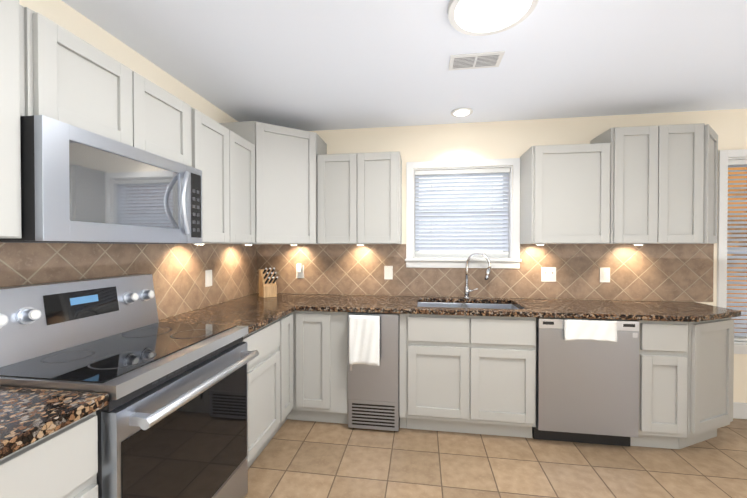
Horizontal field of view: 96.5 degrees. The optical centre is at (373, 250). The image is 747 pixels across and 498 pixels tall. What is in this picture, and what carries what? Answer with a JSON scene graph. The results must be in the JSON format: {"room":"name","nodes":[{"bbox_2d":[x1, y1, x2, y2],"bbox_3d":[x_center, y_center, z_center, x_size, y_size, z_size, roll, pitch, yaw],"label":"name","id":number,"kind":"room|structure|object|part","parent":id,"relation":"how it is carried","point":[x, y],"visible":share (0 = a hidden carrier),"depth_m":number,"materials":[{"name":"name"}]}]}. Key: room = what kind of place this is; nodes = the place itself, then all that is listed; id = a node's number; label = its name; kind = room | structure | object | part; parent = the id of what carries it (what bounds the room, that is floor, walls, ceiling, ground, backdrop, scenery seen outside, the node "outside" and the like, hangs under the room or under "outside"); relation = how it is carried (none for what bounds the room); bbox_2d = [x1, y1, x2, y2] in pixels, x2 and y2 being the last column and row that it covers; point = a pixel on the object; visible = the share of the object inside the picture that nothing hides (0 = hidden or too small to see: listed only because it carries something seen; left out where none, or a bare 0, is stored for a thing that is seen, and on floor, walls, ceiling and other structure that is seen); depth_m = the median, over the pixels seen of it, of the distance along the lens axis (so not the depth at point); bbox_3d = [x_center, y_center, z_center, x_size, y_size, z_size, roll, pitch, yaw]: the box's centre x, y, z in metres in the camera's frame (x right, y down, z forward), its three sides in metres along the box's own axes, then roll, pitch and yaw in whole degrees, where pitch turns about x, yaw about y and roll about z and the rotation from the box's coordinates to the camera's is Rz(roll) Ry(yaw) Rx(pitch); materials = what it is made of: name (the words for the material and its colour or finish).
{"room":"kitchen","nodes":[
{"label":"kitchen","id":0,"kind":"room"},
{"bbox_2d":[19,0,239,315],"bbox_3d":[-1.597,0.131,0.203,0.120,2.410,6.000,0,1,8],"label":"wall","id":1,"kind":"structure","parent":0,"point":[61,13],"depth_m":1.72,"materials":[{"name":"beige paint"}]},
{"bbox_2d":[0,0,21,237],"bbox_3d":[-1.298,-0.456,0.690,0.328,0.845,0.750,0,1,8],"label":"upper cabinet","id":2,"kind":"object","parent":1,"relation":"attached to","point":[10,177],"visible":1,"depth_m":1.00,"materials":[{"name":"grey paint"}]},
{"bbox_2d":[19,4,190,166],"bbox_3d":[-1.191,-0.602,1.440,0.328,0.348,0.764,0,1,8],"label":"upper cabinet","id":3,"kind":"object","parent":1,"relation":"attached to","point":[73,79],"depth_m":1.26,"materials":[{"name":"grey paint"}]},
{"bbox_3d":[-1.258,-0.599,1.073,0.298,0.348,0.018,0,1,8],"label":"cabinet filler","id":4,"kind":"part","parent":3,"relation":"part of","materials":[{"name":"white wood"}]},
{"bbox_2d":[0,115,201,243],"bbox_3d":[-1.139,-0.227,1.436,0.433,0.394,0.762,0,1,8],"label":"microwave","id":5,"kind":"object","parent":3,"relation":"attached to","point":[79,185],"visible":1,"depth_m":1.22,"materials":[{"name":"silver metal"}]},
{"bbox_2d":[0,243,256,319],"bbox_3d":[-1.364,0.190,1.382,0.006,0.458,3.599,0,1,8],"label":"backsplash","id":6,"kind":"structure","parent":1,"relation":"attached to","point":[177,271],"depth_m":1.98,"materials":[{"name":"tile"}]},
{"bbox_2d":[205,270,211,286],"bbox_3d":[-1.204,0.205,2.440,0.008,0.120,0.075,0,1,8],"label":"electrical outlet","id":7,"kind":"object","parent":6,"relation":"attached to","point":[208,278],"visible":1,"depth_m":2.43,"materials":[{"name":"white plastic"}]},
{"bbox_2d":[190,107,254,243],"bbox_3d":[-1.087,-0.415,2.168,0.328,0.735,0.695,0,1,8],"label":"upper cabinet","id":8,"kind":"object","parent":1,"relation":"attached to","point":[222,158],"visible":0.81,"depth_m":2.09,"materials":[{"name":"grey paint"}]},
{"bbox_2d":[62,0,746,130],"bbox_3d":[1.085,-1.121,-0.193,5.540,0.100,6.240,0,1,8],"label":"ceiling","id":9,"kind":"structure","parent":0,"point":[311,65],"depth_m":1.89,"materials":[{"name":"white paint"}]},
{"bbox_2d":[451,108,472,116],"bbox_3d":[0.700,-1.091,2.644,0.170,0.010,0.170,0,1,8],"label":"recessed light","id":10,"kind":"object","parent":9,"relation":"in","point":[461,112],"visible":0.98,"depth_m":2.63,"materials":[{"name":"white glass"}]},
{"bbox_2d":[448,51,504,70],"bbox_3d":[0.584,-1.085,1.915,0.290,0.008,0.150,0,1,8],"label":"ceiling vent","id":11,"kind":"object","parent":9,"relation":"in","point":[476,60],"visible":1,"depth_m":1.90,"materials":[{"name":"white metal"}]},
{"bbox_2d":[447,0,537,35],"bbox_3d":[0.523,-1.066,1.471,0.384,0.039,0.384,0,1,8],"label":"ceiling light","id":12,"kind":"object","parent":9,"relation":"in","point":[478,17],"visible":0.94,"depth_m":1.49,"materials":[{"name":"white glass"}]},
{"bbox_2d":[244,418,746,497],"bbox_3d":[1.085,1.389,-0.170,5.540,0.100,6.240,0,1,8],"label":"floor","id":13,"kind":"structure","parent":0,"point":[303,459],"depth_m":2.03,"materials":[{"name":"tile"}]},
{"bbox_2d":[0,411,97,497],"bbox_3d":[-1.151,0.898,0.742,0.608,0.863,0.600,0,1,8],"label":"base cabinet","id":14,"kind":"object","parent":13,"relation":"on","point":[62,462],"visible":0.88,"depth_m":0.87,"materials":[{"name":"grey paint"}]},
{"bbox_2d":[0,386,108,458],"bbox_3d":[-1.202,0.447,0.296,0.634,0.035,1.490,0,1,8],"label":"countertop","id":15,"kind":"structure","parent":14,"relation":"on","point":[28,416],"depth_m":0.89,"materials":[{"name":"stone"}]},
{"bbox_2d":[0,274,258,497],"bbox_3d":[-0.982,0.729,1.408,0.707,1.189,0.762,0,1,8],"label":"range","id":16,"kind":"object","parent":13,"relation":"on","point":[172,416],"visible":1,"depth_m":1.29,"materials":[{"name":"grey metal"}]},
{"bbox_2d":[242,320,279,468],"bbox_3d":[-0.964,0.886,2.050,0.608,0.863,0.508,0,1,8],"label":"base cabinet","id":17,"kind":"object","parent":13,"relation":"on","point":[264,394],"visible":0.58,"depth_m":2.02,"materials":[{"name":"grey paint"}]},
{"bbox_2d":[269,311,348,441],"bbox_3d":[-0.667,0.880,2.686,1.015,0.863,0.831,0,1,8],"label":"base cabinet","id":18,"kind":"object","parent":13,"relation":"on","point":[313,348],"visible":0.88,"depth_m":2.46,"materials":[{"name":"grey paint"}]},
{"bbox_2d":[159,301,295,335],"bbox_3d":[-0.938,0.430,2.130,0.638,0.035,0.683,0,1,8],"label":"countertop","id":19,"kind":"structure","parent":18,"relation":"on","point":[255,317],"depth_m":2.11,"materials":[{"name":"stone"}]},
{"bbox_2d":[229,293,740,321],"bbox_3d":[0.668,0.426,2.578,3.689,0.035,0.659,0,1,8],"label":"countertop","id":20,"kind":"structure","parent":18,"relation":"on","point":[677,311],"depth_m":2.42,"materials":[{"name":"stone"}]},
{"bbox_2d":[259,268,277,297],"bbox_3d":[-0.904,0.277,2.888,0.115,0.255,0.206,0,1,-37],"label":"knife block","id":21,"kind":"object","parent":20,"relation":"on","point":[267,284],"visible":1,"depth_m":2.88,"materials":[{"name":"brown wood"}]},
{"bbox_2d":[418,302,517,308],"bbox_3d":[0.725,0.531,2.579,0.768,0.173,0.423,0,1,8],"label":"sink","id":22,"kind":"object","parent":20,"relation":"in","point":[468,305],"visible":0.12,"depth_m":2.77,"materials":[{"name":"silver metal"}]},
{"bbox_2d":[463,252,490,298],"bbox_3d":[0.859,0.211,2.777,0.208,0.390,0.130,0,1,8],"label":"faucet","id":23,"kind":"object","parent":20,"relation":"on","point":[466,293],"visible":1,"depth_m":2.79,"materials":[{"name":"silver metal"}]},
{"bbox_2d":[348,312,399,430],"bbox_3d":[0.034,0.876,2.662,0.371,0.850,0.644,0,1,8],"label":"ice maker","id":24,"kind":"object","parent":13,"relation":"on","point":[373,396],"visible":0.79,"depth_m":2.39,"materials":[{"name":"grey metal"}]},
{"bbox_2d":[349,315,379,365],"bbox_3d":[-0.066,0.630,2.330,0.214,0.345,0.029,0,1,8],"label":"towel","id":25,"kind":"object","parent":24,"relation":"hanging from","point":[364,339],"visible":1,"depth_m":2.33,"materials":[{"name":"white fabric"}]},
{"bbox_2d":[399,302,535,437],"bbox_3d":[0.683,0.881,2.605,0.925,0.863,0.608,0,1,8],"label":"base cabinet","id":26,"kind":"object","parent":13,"relation":"on","point":[471,374],"depth_m":2.31,"materials":[{"name":"grey paint"}]},
{"bbox_3d":[0.251,0.880,2.677,0.048,0.863,0.588,0,1,8],"label":"base cabinet filler","id":27,"kind":"part","parent":26,"relation":"part of","materials":[{"name":"white wood"}]},
{"bbox_2d":[532,318,638,445],"bbox_3d":[1.449,0.883,2.483,0.612,0.861,0.596,0,1,8],"label":"dishwasher","id":28,"kind":"object","parent":13,"relation":"on","point":[587,391],"visible":0.71,"depth_m":2.19,"materials":[{"name":"grey metal"}]},
{"bbox_2d":[564,319,616,341],"bbox_3d":[1.410,0.523,2.166,0.313,0.134,0.029,0,1,8],"label":"towel","id":29,"kind":"object","parent":28,"relation":"hanging from","point":[601,330],"visible":0.98,"depth_m":2.16,"materials":[{"name":"white fabric"}]},
{"bbox_2d":[630,320,687,448],"bbox_3d":[1.903,0.882,2.430,0.290,0.863,0.608,0,1,8],"label":"base cabinet","id":30,"kind":"object","parent":13,"relation":"on","point":[663,378],"visible":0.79,"depth_m":2.14,"materials":[{"name":"grey paint"}]},
{"bbox_2d":[679,318,733,448],"bbox_3d":[2.259,0.883,2.388,0.423,0.863,0.591,0,1,8],"label":"base cabinet","id":31,"kind":"object","parent":13,"relation":"on","point":[710,374],"visible":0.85,"depth_m":2.20,"materials":[{"name":"grey paint"}]},
{"bbox_2d":[292,109,746,402],"bbox_3d":[1.520,0.106,2.848,5.540,2.410,0.120,0,1,8],"label":"wall","id":32,"kind":"structure","parent":0,"point":[480,140],"depth_m":2.83,"materials":[{"name":"beige paint"}]},
{"bbox_2d":[219,121,326,243],"bbox_3d":[-0.812,-0.511,2.794,0.693,0.915,0.633,0,1,8],"label":"upper cabinet","id":33,"kind":"object","parent":32,"relation":"attached to","point":[285,185],"visible":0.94,"depth_m":2.60,"materials":[{"name":"grey paint"}]},
{"bbox_2d":[317,151,401,243],"bbox_3d":[-0.110,-0.421,2.848,0.685,0.735,0.328,0,1,8],"label":"upper cabinet","id":34,"kind":"object","parent":32,"relation":"attached to","point":[359,198],"visible":1,"depth_m":2.69,"materials":[{"name":"grey paint"}]},
{"bbox_2d":[405,158,521,267],"bbox_3d":[0.770,-0.312,2.933,0.974,0.929,0.155,0,1,8],"label":"window","id":35,"kind":"structure","parent":32,"relation":"in","point":[512,260],"depth_m":2.89,"materials":[{"name":"white wood"}]},
{"bbox_2d":[415,168,509,253],"bbox_3d":[0.769,-0.336,2.930,0.808,0.740,0.042,0,1,8],"label":"blinds","id":36,"kind":"object","parent":35,"relation":"attached to","point":[488,206],"visible":0.92,"depth_m":2.93,"materials":[{"name":"white plastic"}]},
{"bbox_2d":[257,244,713,301],"bbox_3d":[0.782,0.176,2.889,3.812,0.458,0.006,0,1,8],"label":"backsplash","id":37,"kind":"structure","parent":32,"relation":"attached to","point":[665,272],"depth_m":2.81,"materials":[{"name":"tile"}]},
{"bbox_2d":[296,264,303,277],"bbox_3d":[-0.683,0.191,3.078,0.075,0.135,0.035,0,1,8],"label":"electrical outlet","id":38,"kind":"object","parent":37,"relation":"attached to","point":[299,270],"visible":1,"depth_m":3.09,"materials":[{"name":"white plastic"}]},
{"bbox_2d":[384,266,392,278],"bbox_3d":[0.133,0.200,2.974,0.075,0.120,0.010,0,1,8],"label":"light switch","id":39,"kind":"object","parent":37,"relation":"attached to","point":[388,272],"visible":1,"depth_m":2.97,"materials":[{"name":"white plastic"}]},
{"bbox_2d":[541,267,555,281],"bbox_3d":[1.463,0.202,2.784,0.115,0.120,0.008,0,1,8],"label":"electrical outlet","id":40,"kind":"object","parent":37,"relation":"attached to","point":[548,274],"visible":1,"depth_m":2.78,"materials":[{"name":"white plastic"}]},
{"bbox_2d":[600,268,609,281],"bbox_3d":[1.891,0.202,2.722,0.075,0.120,0.010,0,1,8],"label":"light switch","id":41,"kind":"object","parent":37,"relation":"attached to","point":[604,274],"visible":1,"depth_m":2.72,"materials":[{"name":"white plastic"}]},
{"bbox_2d":[520,143,610,243],"bbox_3d":[1.484,-0.419,2.619,0.545,0.735,0.328,0,1,8],"label":"upper cabinet","id":42,"kind":"object","parent":32,"relation":"attached to","point":[564,194],"visible":1,"depth_m":2.47,"materials":[{"name":"grey paint"}]},
{"bbox_2d":[590,123,703,243],"bbox_3d":[2.054,-0.474,2.537,0.600,0.845,0.328,0,1,8],"label":"upper cabinet","id":43,"kind":"object","parent":32,"relation":"attached to","point":[657,185],"visible":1,"depth_m":2.38,"materials":[{"name":"grey paint"}]},
{"bbox_2d":[687,124,717,243],"bbox_3d":[2.502,-0.473,2.479,0.302,0.845,0.316,0,1,8],"label":"upper cabinet","id":44,"kind":"object","parent":32,"relation":"attached to","point":[710,199],"visible":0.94,"depth_m":2.46,"materials":[{"name":"grey paint"}]},
{"bbox_2d":[717,149,746,353],"bbox_3d":[3.277,0.013,2.577,1.179,1.584,0.155,0,1,8],"label":"window","id":45,"kind":"structure","parent":32,"relation":"in","point":[724,157],"depth_m":2.59,"materials":[{"name":"white"}]},
{"bbox_2d":[727,160,746,340],"bbox_3d":[3.276,0.003,2.574,1.013,1.420,0.042,0,1,8],"label":"window blind","id":46,"kind":"object","parent":45,"relation":"attached to","point":[733,164],"depth_m":2.63,"materials":[{"name":"white plastic"}]},
{"bbox_2d":[733,402,746,418],"bbox_3d":[3.341,1.251,2.529,1.599,0.124,0.013,0,1,8],"label":"baseboard","id":47,"kind":"structure","parent":32,"relation":"attached to","point":[739,410],"depth_m":2.59,"materials":[{"name":"white wood"}]},
{"label":"outside","id":48,"kind":"structure","parent":0,"visible":0},
{"bbox_2d":[414,167,746,332],"bbox_3d":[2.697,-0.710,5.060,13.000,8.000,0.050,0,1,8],"label":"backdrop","id":49,"kind":"structure","parent":48,"point":[737,190],"depth_m":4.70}
]}

